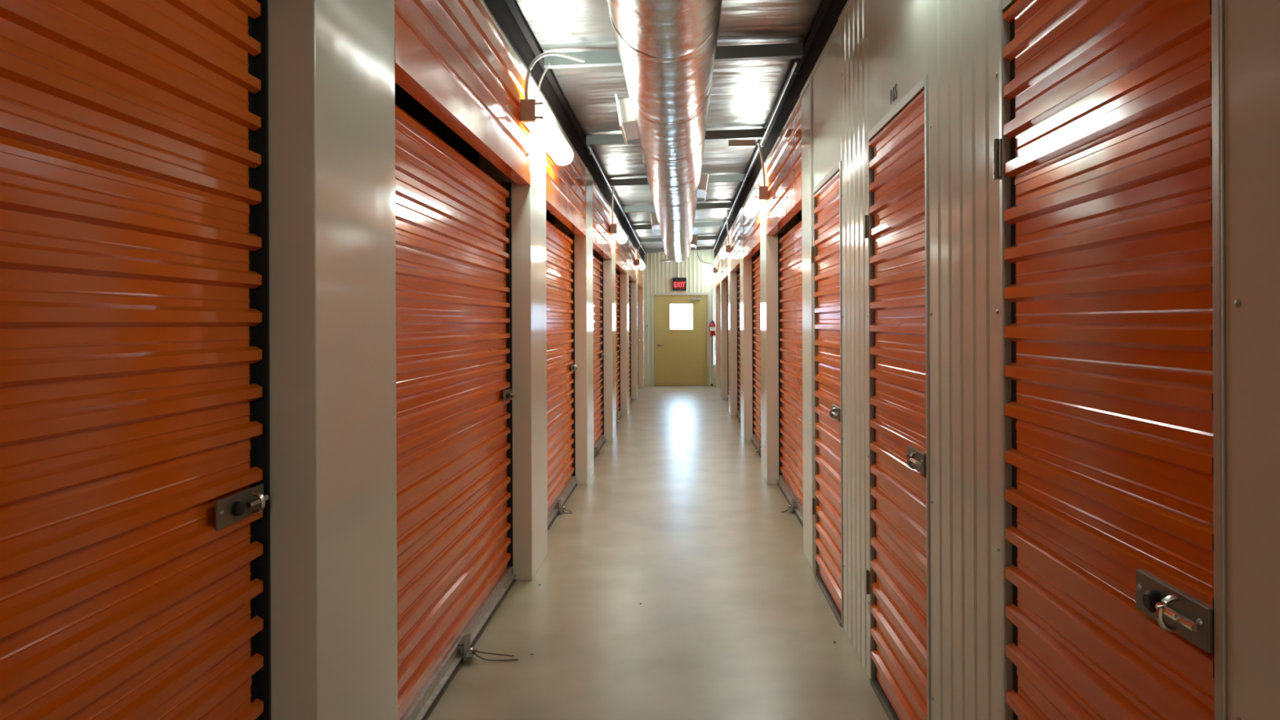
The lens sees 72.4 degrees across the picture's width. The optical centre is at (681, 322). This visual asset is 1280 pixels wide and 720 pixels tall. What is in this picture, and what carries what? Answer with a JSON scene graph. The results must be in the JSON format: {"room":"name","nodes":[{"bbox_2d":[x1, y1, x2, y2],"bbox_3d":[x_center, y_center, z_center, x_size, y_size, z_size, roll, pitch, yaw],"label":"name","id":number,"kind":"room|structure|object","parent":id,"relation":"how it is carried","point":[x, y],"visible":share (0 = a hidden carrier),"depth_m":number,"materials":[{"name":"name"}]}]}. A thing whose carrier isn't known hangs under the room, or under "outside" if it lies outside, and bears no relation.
{"room":"self storage corridor","nodes":[
{"label":"self storage corridor","id":0,"kind":"room"},
{"bbox_2d":[267,0,397,719],"bbox_3d":[-1.042,0.035,2.430,0.317,2.990,0.600,0,0,0],"label":"wall pillar","id":1,"kind":"structure","parent":0,"point":[331,63],"depth_m":2.23,"materials":[{"name":"white metal"}]},
{"bbox_2d":[0,0,271,719],"bbox_3d":[-1.006,0.350,0.906,0.132,2.360,2.444,0,0,0],"label":"door","id":2,"kind":"structure","parent":1,"relation":"attached to","point":[135,441],"depth_m":1.63,"materials":[{"name":"orange paint"}]},
{"bbox_2d":[395,103,518,719],"bbox_3d":[-0.908,0.350,3.954,0.327,2.360,2.444,0,0,0],"label":"door","id":3,"kind":"structure","parent":1,"relation":"attached to","point":[455,393],"depth_m":3.81,"materials":[{"name":"metal"}]},
{"bbox_2d":[394,0,530,185],"bbox_3d":[-1.046,-1.187,3.954,0.306,0.745,2.444,0,0,0],"label":"header panel","id":4,"kind":"object","parent":1,"relation":"attached to","point":[453,57],"visible":0.78,"depth_m":3.71,"materials":[{"name":"orange"}]},
{"bbox_2d":[395,82,553,224],"bbox_3d":[-1.316,-0.168,5.725,0.070,3.400,31.050,0,0,0],"label":"wall","id":5,"kind":"structure","parent":0,"point":[404,100],"depth_m":4.56,"materials":[{"name":"black"}]},
{"bbox_2d":[478,76,547,580],"bbox_3d":[-1.042,0.035,5.478,0.317,2.990,0.600,0,0,0],"label":"wall pillar","id":6,"kind":"structure","parent":0,"point":[528,202],"depth_m":5.18,"materials":[{"name":"white metal"}]},
{"bbox_2d":[520,98,573,165],"bbox_3d":[-0.825,-1.176,5.525,0.134,0.140,1.390,0,0,0],"label":"wall lamp","id":7,"kind":"object","parent":6,"relation":"attached to","point":[533,113],"visible":1,"depth_m":5.14,"materials":[{"name":"white plastic"}]},
{"bbox_2d":[536,62,550,102],"bbox_3d":[-0.821,-1.421,5.199,0.015,0.369,0.409,0,0,1],"label":"cable","id":8,"kind":"object","parent":7,"relation":"attached to","point":[548,64],"visible":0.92,"depth_m":5.11,"materials":[{"name":"white plastic"}]},
{"bbox_2d":[524,51,585,98],"bbox_3d":[-0.740,-1.437,5.138,0.031,0.398,0.628,0,0,25],"label":"cable","id":9,"kind":"object","parent":7,"relation":"attached to","point":[538,57],"visible":1,"depth_m":4.98,"materials":[{"name":"white plastic"}]},
{"bbox_2d":[546,219,577,530],"bbox_3d":[-0.975,0.350,7.002,0.193,2.360,2.444,0,0,0],"label":"door","id":10,"kind":"structure","parent":6,"relation":"attached to","point":[560,247],"depth_m":7.35,"materials":[{"name":"metal"}]},
{"bbox_2d":[484,0,644,262],"bbox_3d":[-0.914,-1.562,5.668,0.105,0.200,30.932,0,0,0],"label":"beam","id":11,"kind":"structure","parent":6,"relation":"on","point":[507,14],"depth_m":5.87,"materials":[{"name":"black metal"}]},
{"bbox_2d":[587,145,646,256],"bbox_3d":[-0.846,-1.600,14.425,0.034,0.036,12.950,0,0,0],"label":"conduit pipe","id":12,"kind":"object","parent":11,"relation":"attached to","point":[591,153],"visible":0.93,"depth_m":10.22,"materials":[{"name":"grey metal"}]},
{"bbox_2d":[545,103,586,235],"bbox_3d":[-1.046,-1.187,7.002,0.306,0.745,2.444,0,0,0],"label":"header panel","id":13,"kind":"object","parent":6,"relation":"attached to","point":[565,186],"visible":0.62,"depth_m":6.98,"materials":[{"name":"orange metal"}]},
{"bbox_2d":[553,167,593,484],"bbox_3d":[-1.042,0.035,8.526,0.317,2.990,0.600,0,0,0],"label":"wall pillar","id":14,"kind":"structure","parent":0,"point":[584,309],"depth_m":8.23,"materials":[{"name":"white metal"}]},
{"bbox_2d":[592,254,605,459],"bbox_3d":[-1.006,0.350,10.050,0.132,2.360,2.444,0,0,0],"label":"door","id":15,"kind":"structure","parent":14,"relation":"attached to","point":[599,440],"depth_m":10.72,"materials":[{"name":"metal"}]},
{"bbox_2d":[592,179,612,259],"bbox_3d":[-1.046,-1.187,10.050,0.306,0.745,2.444,0,0,0],"label":"header panel","id":16,"kind":"object","parent":14,"relation":"attached to","point":[602,216],"visible":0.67,"depth_m":9.89,"materials":[{"name":"orange"}]},
{"bbox_2d":[592,211,616,440],"bbox_3d":[-1.042,0.035,11.574,0.317,2.990,0.600,0,0,0],"label":"wall pillar","id":17,"kind":"structure","parent":0,"point":[609,265],"depth_m":11.28,"materials":[{"name":"white metal"}]},
{"bbox_2d":[609,223,626,243],"bbox_3d":[-0.825,-1.176,11.625,0.134,0.140,1.390,0,0,0],"label":"wall lamp","id":18,"kind":"object","parent":17,"relation":"attached to","point":[615,230],"visible":1,"depth_m":11.05,"materials":[{"name":"white plastic"}]},
{"bbox_2d":[611,186,614,223],"bbox_3d":[-0.834,-1.434,10.642,0.029,0.392,0.660,0,0,-6],"label":"cable","id":19,"kind":"object","parent":18,"relation":"attached to","point":[612,195],"visible":1,"depth_m":10.76,"materials":[{"name":"white plastic"}]},
{"bbox_2d":[615,271,622,423],"bbox_3d":[-1.006,0.350,13.098,0.132,2.360,2.444,0,0,0],"label":"door","id":20,"kind":"structure","parent":17,"relation":"attached to","point":[618,347],"depth_m":14.06,"materials":[{"name":"metal"}]},
{"bbox_2d":[615,272,619,413],"bbox_3d":[-1.041,0.316,13.098,0.061,2.260,2.404,0,0,0],"label":"curtain","id":21,"kind":"object","parent":20,"relation":"hanging from","point":[617,275],"depth_m":14.02,"materials":[{"name":"orange paint"}]},
{"bbox_2d":[615,215,626,272],"bbox_3d":[-1.046,-1.187,13.098,0.306,0.745,2.444,0,0,0],"label":"header panel","id":22,"kind":"object","parent":17,"relation":"attached to","point":[620,251],"visible":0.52,"depth_m":13.08,"materials":[{"name":"orange"}]},
{"bbox_2d":[615,234,629,416],"bbox_3d":[-1.042,0.035,14.622,0.317,2.990,0.600,0,0,0],"label":"wall pillar","id":23,"kind":"structure","parent":0,"point":[624,277],"depth_m":14.32,"materials":[{"name":"white metal"}]},
{"bbox_2d":[628,238,636,281],"bbox_3d":[-1.046,-1.187,16.146,0.306,0.745,2.444,0,0,0],"label":"header panel","id":24,"kind":"object","parent":23,"relation":"attached to","point":[632,254],"visible":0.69,"depth_m":16.04,"materials":[{"name":"orange"}]},
{"bbox_2d":[629,249,638,399],"bbox_3d":[-1.042,0.035,17.670,0.317,2.990,0.600,0,0,0],"label":"wall pillar","id":25,"kind":"structure","parent":0,"point":[634,310],"depth_m":17.37,"materials":[{"name":"white metal"}]},
{"bbox_2d":[629,280,632,404],"bbox_3d":[-1.006,0.350,16.146,0.132,2.360,2.444,0,0,0],"label":"door","id":26,"kind":"structure","parent":25,"relation":"attached to","point":[630,344],"depth_m":17.36,"materials":[{"name":"metal"}]},
{"bbox_2d":[629,283,631,395],"bbox_3d":[-1.041,0.316,16.146,0.061,2.260,2.404,0,0,0],"label":"curtain","id":27,"kind":"object","parent":26,"relation":"hanging from","point":[629,283],"depth_m":17.36,"materials":[{"name":"orange paint"}]},
{"bbox_2d":[637,287,639,391],"bbox_3d":[-1.006,0.350,19.194,0.132,2.360,2.444,0,0,0],"label":"door","id":28,"kind":"structure","parent":25,"relation":"attached to","point":[637,287],"depth_m":20.41,"materials":[{"name":"metal"}]},
{"bbox_2d":[635,258,644,270],"bbox_3d":[-0.825,-1.176,17.715,0.134,0.140,1.390,0,0,0],"label":"wall lamp","id":29,"kind":"object","parent":25,"relation":"attached to","point":[640,264],"visible":1,"depth_m":17.08,"materials":[{"name":"white plastic"}]},
{"bbox_2d":[636,241,641,258],"bbox_3d":[-0.838,-1.430,17.276,0.038,0.394,0.473,0,0,8],"label":"cable","id":30,"kind":"object","parent":29,"relation":"attached to","point":[641,242],"visible":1,"depth_m":17.22,"materials":[{"name":"white plastic"}]},
{"bbox_2d":[637,261,644,387],"bbox_3d":[-1.042,0.035,20.782,0.317,2.990,0.728,0,0,0],"label":"wall pillar","id":31,"kind":"structure","parent":0,"point":[641,291],"depth_m":20.42,"materials":[{"name":"white metal"}]},
{"bbox_2d":[637,253,643,288],"bbox_3d":[-1.046,-1.187,19.194,0.306,0.745,2.444,0,0,0],"label":"header panel","id":32,"kind":"object","parent":31,"relation":"attached to","point":[640,284],"visible":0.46,"depth_m":19.17,"materials":[{"name":"orange metal"}]},
{"bbox_2d":[426,385,888,719],"bbox_3d":[0.007,1.576,5.685,2.700,0.100,31.170,0,0,0],"label":"floor","id":33,"kind":"structure","parent":0,"point":[677,517],"depth_m":4.70,"materials":[{"name":"concrete"}]},
{"bbox_2d":[800,71,814,574],"bbox_3d":[0.996,0.004,5.512,0.408,3.035,0.532,0,0,0],"label":"panel","id":34,"kind":"object","parent":33,"relation":"on","point":[806,95],"visible":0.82,"depth_m":5.51,"materials":[{"name":"white metal"}]},
{"bbox_2d":[838,0,869,676],"bbox_3d":[0.819,0.005,4.032,0.063,3.035,0.631,0,0,0],"label":"panel","id":35,"kind":"object","parent":33,"relation":"on","point":[853,20],"visible":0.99,"depth_m":4.01,"materials":[{"name":"white metal"}]},
{"bbox_2d":[812,21,841,187],"bbox_3d":[0.816,-1.159,4.796,0.058,0.707,0.893,0,0,0],"label":"wall panel","id":36,"kind":"object","parent":35,"relation":"attached to","point":[826,72],"visible":0.64,"depth_m":4.75,"materials":[{"name":"white metal"}]},
{"bbox_2d":[811,160,843,627],"bbox_3d":[0.802,0.358,4.811,0.099,2.328,0.921,0,0,0],"label":"door","id":37,"kind":"structure","parent":36,"relation":"attached to","point":[826,250],"depth_m":4.79,"materials":[{"name":"orange metal"}]},
{"bbox_2d":[867,0,928,132],"bbox_3d":[0.816,-1.159,3.268,0.058,0.707,0.893,0,0,0],"label":"wall panel","id":38,"kind":"object","parent":35,"relation":"attached to","point":[898,29],"visible":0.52,"depth_m":3.26,"materials":[{"name":"white metal"}]},
{"bbox_2d":[890,83,897,104],"bbox_3d":[0.795,-0.856,3.269,0.002,0.055,0.096,0,0,0],"label":"number","id":39,"kind":"object","parent":38,"relation":"attached to","point":[895,85],"visible":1,"depth_m":3.27,"materials":[{"name":"brown"}]},
{"bbox_2d":[864,73,930,719],"bbox_3d":[0.802,0.358,3.283,0.099,2.328,0.921,0,0,0],"label":"door","id":40,"kind":"structure","parent":38,"relation":"attached to","point":[896,222],"depth_m":3.23,"materials":[{"name":"orange metal"}]},
{"bbox_2d":[927,0,1001,719],"bbox_3d":[0.819,0.005,2.500,0.063,3.035,0.640,0,0,0],"label":"panel","id":41,"kind":"object","parent":33,"relation":"on","point":[964,196],"visible":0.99,"depth_m":2.47,"materials":[{"name":"white metal"}]},
{"bbox_2d":[1224,0,1279,719],"bbox_3d":[0.819,0.005,0.970,0.063,3.035,0.627,0,0,0],"label":"panel","id":42,"kind":"object","parent":33,"relation":"on","point":[1251,27],"visible":1,"depth_m":1.22,"materials":[{"name":"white metal"}]},
{"bbox_2d":[514,0,822,253],"bbox_3d":[-0.009,-1.754,5.625,2.603,0.175,31.057,0,0,0],"label":"ceiling","id":43,"kind":"structure","parent":0,"point":[744,94],"depth_m":6.27,"materials":[{"name":"grey metal"}]},
{"bbox_2d":[607,0,722,262],"bbox_3d":[-0.069,-1.375,3.230,0.678,0.531,26.040,0,0,0],"label":"air duct","id":44,"kind":"object","parent":43,"relation":"hanging from","point":[667,48],"visible":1,"depth_m":4.46,"materials":[{"name":"silver metal"}]},
{"bbox_2d":[617,97,639,140],"bbox_3d":[-0.333,-1.314,5.650,0.115,0.161,0.520,0,0,0],"label":"air register","id":45,"kind":"object","parent":44,"relation":"attached to","point":[630,128],"depth_m":5.39,"materials":[{"name":"white metal"}]},
{"bbox_2d":[650,213,659,230],"bbox_3d":[-0.333,-1.314,11.350,0.115,0.161,0.520,0,0,0],"label":"air register","id":46,"kind":"object","parent":44,"relation":"attached to","point":[654,221],"depth_m":11.09,"materials":[{"name":"white metal"}]},
{"bbox_2d":[690,235,697,247],"bbox_3d":[0.196,-1.316,14.100,0.115,0.161,0.520,0,0,0],"label":"air register","id":47,"kind":"object","parent":44,"relation":"attached to","point":[694,242],"depth_m":13.84,"materials":[{"name":"white metal"}]},
{"bbox_2d":[696,173,708,198],"bbox_3d":[0.196,-1.316,8.400,0.115,0.161,0.520,0,0,0],"label":"air register","id":48,"kind":"object","parent":44,"relation":"attached to","point":[702,189],"depth_m":8.14,"materials":[{"name":"white metal"}]},
{"bbox_2d":[544,42,802,68],"bbox_3d":[-0.049,-1.681,5.500,1.620,0.138,0.060,0,0,0],"label":"ceiling beam","id":49,"kind":"structure","parent":43,"relation":"attached to","point":[780,51],"depth_m":5.47,"materials":[{"name":"silver metal"}]},
{"bbox_2d":[586,128,765,146],"bbox_3d":[-0.049,-1.681,7.910,1.620,0.138,0.060,0,0,0],"label":"ceiling beam","id":50,"kind":"structure","parent":43,"relation":"attached to","point":[740,134],"depth_m":7.88,"materials":[{"name":"silver metal"}]},
{"bbox_2d":[608,173,746,186],"bbox_3d":[-0.049,-1.681,10.320,1.620,0.138,0.060,0,0,0],"label":"ceiling beam","id":51,"kind":"structure","parent":43,"relation":"attached to","point":[736,177],"depth_m":10.29,"materials":[{"name":"silver metal"}]},
{"bbox_2d":[622,202,733,212],"bbox_3d":[-0.049,-1.681,12.730,1.620,0.138,0.060,0,0,0],"label":"ceiling beam","id":52,"kind":"structure","parent":43,"relation":"attached to","point":[716,205],"depth_m":12.70,"materials":[{"name":"silver metal"}]},
{"bbox_2d":[631,221,724,230],"bbox_3d":[-0.049,-1.681,15.140,1.620,0.138,0.060,0,0,0],"label":"ceiling beam","id":53,"kind":"structure","parent":43,"relation":"attached to","point":[718,224],"depth_m":15.11,"materials":[{"name":"silver metal"}]},
{"bbox_2d":[638,235,719,242],"bbox_3d":[-0.049,-1.681,17.550,1.620,0.138,0.060,0,0,0],"label":"beam","id":54,"kind":"structure","parent":43,"relation":"attached to","point":[713,237],"depth_m":17.52,"materials":[{"name":"silver metal"}]},
{"bbox_2d":[644,245,714,252],"bbox_3d":[-0.049,-1.681,19.960,1.620,0.138,0.060,0,0,0],"label":"beam","id":55,"kind":"structure","parent":43,"relation":"attached to","point":[708,247],"depth_m":19.93,"materials":[{"name":"silver metal"}]},
{"bbox_2d":[728,139,755,147],"bbox_3d":[0.543,-1.606,7.830,0.240,0.060,0.060,0,0,0],"label":"junction box","id":56,"kind":"object","parent":43,"relation":"attached to","point":[731,143],"visible":1,"depth_m":7.80,"materials":[{"name":"white"}]},
{"bbox_2d":[644,250,714,386],"bbox_3d":[-0.001,-0.124,21.169,2.560,3.300,0.062,0,0,0],"label":"wall","id":57,"kind":"structure","parent":0,"point":[658,275],"depth_m":21.15,"materials":[{"name":"beige metal"}]},
{"bbox_2d":[672,277,686,290],"bbox_3d":[-0.044,-0.934,21.102,0.336,0.310,0.069,0,0,0],"label":"exit sign","id":58,"kind":"object","parent":57,"relation":"attached to","point":[678,283],"visible":1,"depth_m":21.07,"materials":[{"name":"black plastic"}]},
{"bbox_2d":[651,293,709,386],"bbox_3d":[-0.018,0.404,21.110,1.400,2.245,0.180,0,0,0],"label":"door","id":59,"kind":"structure","parent":57,"relation":"in","point":[679,357],"depth_m":21.16,"materials":[{"name":"yellow paint"}]},
{"bbox_2d":[709,319,715,336],"bbox_3d":[0.764,0.123,21.008,0.143,0.400,0.252,0,0,20],"label":"fire extinguisher","id":60,"kind":"object","parent":57,"relation":"attached to","point":[712,326],"visible":0.92,"depth_m":20.92,"materials":[{"name":"red metal"}]},
{"bbox_2d":[713,258,720,387],"bbox_3d":[0.952,0.004,20.782,0.317,3.035,0.728,0,0,0],"label":"wall pillar","id":61,"kind":"structure","parent":0,"point":[717,290],"depth_m":20.42,"materials":[{"name":"white metal"}]},
{"bbox_2d":[708,266,716,275],"bbox_3d":[0.724,-1.183,20.365,0.134,0.140,1.390,0,0,0],"label":"wall lamp","id":62,"kind":"object","parent":61,"relation":"attached to","point":[713,271],"visible":1,"depth_m":19.73,"materials":[{"name":"white plastic"}]},
{"bbox_2d":[697,253,715,267],"bbox_3d":[0.558,-1.450,20.295,0.072,0.434,1.271,0,0,-17],"label":"cable","id":63,"kind":"object","parent":62,"relation":"attached to","point":[697,253],"visible":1,"depth_m":20.27,"materials":[{"name":"white plastic"}]},
{"bbox_2d":[715,250,719,287],"bbox_3d":[0.945,-1.218,19.194,0.306,0.790,2.444,0,0,0],"label":"header panel","id":64,"kind":"object","parent":61,"relation":"attached to","point":[717,258],"visible":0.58,"depth_m":19.10,"materials":[{"name":"orange"}]},
{"bbox_2d":[719,247,728,399],"bbox_3d":[0.952,0.004,17.670,0.317,3.035,0.600,0,0,0],"label":"wall pillar","id":65,"kind":"structure","parent":0,"point":[723,285],"depth_m":17.37,"materials":[{"name":"white metal"}]},
{"bbox_2d":[720,235,728,281],"bbox_3d":[0.945,-1.218,16.146,0.306,0.790,2.444,0,0,0],"label":"header panel","id":66,"kind":"object","parent":65,"relation":"attached to","point":[725,261],"visible":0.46,"depth_m":16.11,"materials":[{"name":"orange"}]},
{"bbox_2d":[726,280,728,403],"bbox_3d":[0.917,0.342,16.146,0.132,2.360,2.444,0,0,0],"label":"door","id":67,"kind":"structure","parent":65,"relation":"attached to","point":[727,281],"depth_m":17.36,"materials":[{"name":"metal"}]},
{"bbox_2d":[728,230,739,415],"bbox_3d":[0.952,0.004,14.622,0.317,3.035,0.600,0,0,0],"label":"wall pillar","id":68,"kind":"structure","parent":0,"point":[732,277],"depth_m":14.32,"materials":[{"name":"white metal"}]},
{"bbox_2d":[719,244,730,258],"bbox_3d":[0.724,-1.183,14.665,0.134,0.140,1.390,0,0,0],"label":"wall lamp","id":69,"kind":"object","parent":68,"relation":"attached to","point":[725,251],"visible":1,"depth_m":14.03,"materials":[{"name":"white plastic"}]},
{"bbox_2d":[726,208,728,244],"bbox_3d":[0.708,-1.451,13.385,0.038,0.414,1.256,0,0,4],"label":"cable","id":70,"kind":"object","parent":69,"relation":"attached to","point":[727,209],"visible":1,"depth_m":13.66,"materials":[{"name":"white plastic"}]},
{"bbox_2d":[729,213,739,272],"bbox_3d":[0.945,-1.218,13.098,0.306,0.790,2.444,0,0,0],"label":"header panel","id":71,"kind":"object","parent":68,"relation":"attached to","point":[735,229],"visible":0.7,"depth_m":13.03,"materials":[{"name":"orange"}]},
{"bbox_2d":[738,205,759,440],"bbox_3d":[0.952,0.004,11.574,0.317,3.035,0.600,0,0,0],"label":"wall pillar","id":72,"kind":"structure","parent":0,"point":[745,264],"depth_m":11.28,"materials":[{"name":"white metal"}]},
{"bbox_2d":[736,271,740,422],"bbox_3d":[0.917,0.342,13.098,0.132,2.360,2.444,0,0,0],"label":"door","id":73,"kind":"structure","parent":72,"relation":"attached to","point":[738,413],"depth_m":14.16,"materials":[{"name":"metal"}]},
{"bbox_2d":[742,174,759,258],"bbox_3d":[0.945,-1.218,10.050,0.306,0.790,2.444,0,0,0],"label":"header panel","id":74,"kind":"object","parent":72,"relation":"attached to","point":[752,224],"visible":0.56,"depth_m":10.03,"materials":[{"name":"orange"}]},
{"bbox_2d":[759,162,798,484],"bbox_3d":[0.952,0.004,8.526,0.317,3.035,0.600,0,0,0],"label":"wall pillar","id":75,"kind":"structure","parent":0,"point":[768,243],"depth_m":8.23,"materials":[{"name":"white metal"}]},
{"bbox_2d":[751,255,760,456],"bbox_3d":[0.917,0.342,10.050,0.132,2.360,2.444,0,0,0],"label":"door","id":76,"kind":"structure","parent":75,"relation":"attached to","point":[756,296],"depth_m":10.81,"materials":[{"name":"metal"}]},
{"bbox_2d":[743,186,768,217],"bbox_3d":[0.724,-1.183,8.645,0.134,0.140,1.390,0,0,0],"label":"wall lamp","id":77,"kind":"object","parent":75,"relation":"attached to","point":[759,196],"visible":1,"depth_m":8.18,"materials":[{"name":"white plastic"}]},
{"bbox_2d":[755,141,765,186],"bbox_3d":[0.716,-1.437,7.906,0.026,0.387,0.193,0,0,32],"label":"cable","id":78,"kind":"object","parent":77,"relation":"attached to","point":[757,142],"visible":1,"depth_m":7.93,"materials":[{"name":"white plastic"}]},
{"bbox_2d":[764,96,801,235],"bbox_3d":[0.945,-1.218,7.002,0.306,0.790,2.444,0,0,0],"label":"header panel","id":79,"kind":"object","parent":75,"relation":"attached to","point":[784,170],"visible":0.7,"depth_m":6.74,"materials":[{"name":"orange paint"}]},
{"bbox_2d":[777,220,803,528],"bbox_3d":[0.887,0.342,7.002,0.193,2.360,2.444,0,0,0],"label":"door","id":80,"kind":"structure","parent":75,"relation":"attached to","point":[790,482],"depth_m":7.40,"materials":[{"name":"metal"}]},
{"bbox_2d":[798,209,801,222],"bbox_3d":[1.314,-0.180,5.725,0.070,3.400,31.050,0,0,0],"label":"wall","id":81,"kind":"structure","parent":0,"point":[799,211],"depth_m":9.41,"materials":[{"name":"black"}]},
{"bbox_3d":[0.816,-1.159,1.732,0.058,0.707,0.893,0,0,0],"label":"wall panel","id":82,"kind":"object","parent":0,"visible":0},
{"bbox_2d":[992,0,1227,719],"bbox_3d":[0.802,0.358,1.746,0.099,2.328,0.921,0,0,0],"label":"door","id":83,"kind":"structure","parent":82,"relation":"attached to","point":[1108,160],"depth_m":1.63,"materials":[{"name":"orange paint"}]},
{"bbox_3d":[0.825,0.005,-5.783,0.050,3.035,8.035,0,0,0],"label":"wall panel","id":84,"kind":"object","parent":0,"visible":0},
{"bbox_2d":[713,0,847,260],"bbox_3d":[0.815,-1.623,5.668,0.105,0.217,30.932,0,0,0],"label":"beam","id":85,"kind":"structure","parent":84,"relation":"on","point":[826,19],"depth_m":6.03,"materials":[{"name":"black metal"}]},
{"bbox_2d":[711,58,799,253],"bbox_3d":[0.748,-1.677,13.250,0.033,0.036,15.300,0,0,0],"label":"conduit pipe","id":86,"kind":"object","parent":85,"relation":"attached to","point":[793,71],"visible":0.98,"depth_m":7.48,"materials":[{"name":"grey metal"}]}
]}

